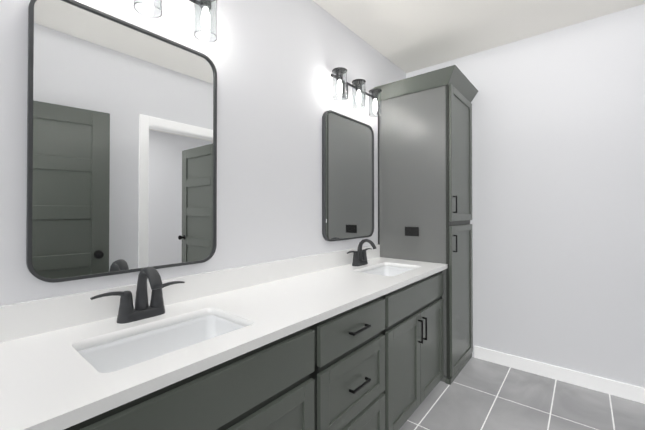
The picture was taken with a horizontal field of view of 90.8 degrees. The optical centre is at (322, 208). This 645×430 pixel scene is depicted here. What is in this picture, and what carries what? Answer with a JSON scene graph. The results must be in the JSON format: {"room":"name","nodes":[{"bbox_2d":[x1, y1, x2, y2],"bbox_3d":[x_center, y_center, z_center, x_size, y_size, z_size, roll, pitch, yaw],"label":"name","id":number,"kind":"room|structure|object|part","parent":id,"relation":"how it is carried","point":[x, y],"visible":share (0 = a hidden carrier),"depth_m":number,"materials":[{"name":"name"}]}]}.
{"room":"bathroom","nodes":[
{"label":"bathroom","id":0,"kind":"room"},
{"bbox_2d":[0,0,405,305],"bbox_3d":[-0.164,-0.036,2.000,0.100,2.610,3.200,0,-1,39],"label":"wall","id":1,"kind":"structure","parent":0,"point":[276,62],"depth_m":1.68,"materials":[{"name":"white paint"}]},
{"bbox_2d":[26,0,216,282],"bbox_3d":[-0.708,-0.228,1.238,0.024,0.940,0.650,0,-1,39],"label":"mirror","id":2,"kind":"object","parent":1,"relation":"attached to","point":[121,146],"visible":0.98,"depth_m":1.16,"materials":[{"name":"grey mirror"}]},
{"bbox_2d":[134,0,216,42],"bbox_3d":[-0.658,-0.838,1.203,0.095,0.180,0.567,0,-1,39],"label":"shade","id":3,"kind":"object","parent":1,"relation":"attached to","point":[205,20],"visible":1,"depth_m":1.34,"materials":[{"name":"clear glass"}]},
{"bbox_2d":[322,110,373,241],"bbox_3d":[0.209,-0.218,2.354,0.024,0.890,0.638,0,-1,39],"label":"mirror","id":4,"kind":"object","parent":1,"relation":"attached to","point":[347,178],"visible":1,"depth_m":2.31,"materials":[{"name":"grey mirror"}]},
{"bbox_2d":[331,67,381,116],"bbox_3d":[0.256,-0.833,2.335,0.128,0.189,0.575,0,-1,39],"label":"sconce","id":5,"kind":"object","parent":1,"relation":"attached to","point":[350,85],"depth_m":2.28,"materials":[{"name":"clear glass"}]},
{"bbox_3d":[0.266,-0.828,2.327,0.095,0.180,0.567,0,-1,39],"label":"right vanity light fixture shade","id":6,"kind":"part","parent":5,"relation":"part of","materials":[{"name":"clear glass"}]},
{"bbox_2d":[313,0,644,72],"bbox_3d":[0.551,-1.396,1.424,1.950,0.100,3.200,0,-1,39],"label":"ceiling","id":7,"kind":"structure","parent":0,"point":[406,36],"depth_m":2.28,"materials":[{"name":"white paint"}]},
{"bbox_2d":[399,357,644,429],"bbox_3d":[0.551,1.314,1.401,1.950,0.100,3.200,0,-1,39],"label":"floor","id":8,"kind":"structure","parent":0,"point":[478,394],"depth_m":2.05,"materials":[{"name":"tile"}]},
{"bbox_2d":[64,271,443,429],"bbox_3d":[-0.076,0.848,1.556,0.582,0.835,2.418,0,-1,39],"label":"bathroom vanity","id":9,"kind":"object","parent":8,"relation":"on","point":[375,364],"visible":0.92,"depth_m":1.26,"materials":[{"name":"grey paint"}]},
{"bbox_2d":[0,244,447,429],"bbox_3d":[-0.080,0.363,1.563,0.575,0.135,2.418,0,-1,39],"label":"countertop","id":10,"kind":"structure","parent":9,"relation":"on","point":[51,378],"depth_m":1.04,"materials":[{"name":"white stone"}]},
{"bbox_2d":[90,267,184,323],"bbox_3d":[-0.624,0.301,1.132,0.173,0.189,0.314,0,-1,39],"label":"faucet","id":11,"kind":"object","parent":10,"relation":"on","point":[128,312],"visible":1,"depth_m":1.13,"materials":[{"name":"grey metal"}]},
{"bbox_2d":[77,315,243,372],"bbox_3d":[-0.483,0.501,1.015,0.360,0.149,0.530,0,-1,39],"label":"sink","id":12,"kind":"object","parent":10,"relation":"in","point":[116,355],"visible":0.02,"depth_m":1.12,"materials":[{"name":"white ceramic"}]},
{"bbox_2d":[347,239,376,265],"bbox_3d":[0.303,0.311,2.260,0.173,0.189,0.314,0,-1,39],"label":"faucet","id":13,"kind":"object","parent":10,"relation":"on","point":[359,256],"visible":1,"depth_m":2.25,"materials":[{"name":"grey metal"}]},
{"bbox_2d":[363,266,412,275],"bbox_3d":[0.444,0.510,2.143,0.360,0.149,0.530,0,-1,39],"label":"sink","id":14,"kind":"object","parent":10,"relation":"in","point":[388,271],"visible":0.08,"depth_m":2.36,"materials":[{"name":"white ceramic"}]},
{"bbox_2d":[374,65,477,384],"bbox_3d":[0.877,0.137,2.668,0.654,2.275,0.639,0,-1,39],"label":"linen cabinet","id":15,"kind":"object","parent":8,"relation":"on","point":[425,153],"visible":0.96,"depth_m":2.47,"materials":[{"name":"grey paint"}]},
{"bbox_2d":[405,227,418,235],"bbox_3d":[0.697,0.181,2.488,0.116,0.072,0.008,0,-1,39],"label":"outlet","id":16,"kind":"object","parent":15,"relation":"attached to","point":[411,231],"visible":1,"depth_m":2.48,"materials":[{"name":"black plastic"}]},
{"bbox_2d":[406,4,644,387],"bbox_3d":[1.574,-0.031,2.578,1.850,2.610,0.100,0,-1,39],"label":"wall","id":17,"kind":"structure","parent":0,"point":[557,221],"depth_m":2.35,"materials":[{"name":"white paint"}]},
{"bbox_2d":[474,346,644,403],"bbox_3d":[1.736,1.222,2.359,1.135,0.100,0.016,0,-1,39],"label":"baseboard","id":18,"kind":"structure","parent":17,"relation":"attached to","point":[614,388],"depth_m":2.31,"materials":[{"name":"white"}]}
]}

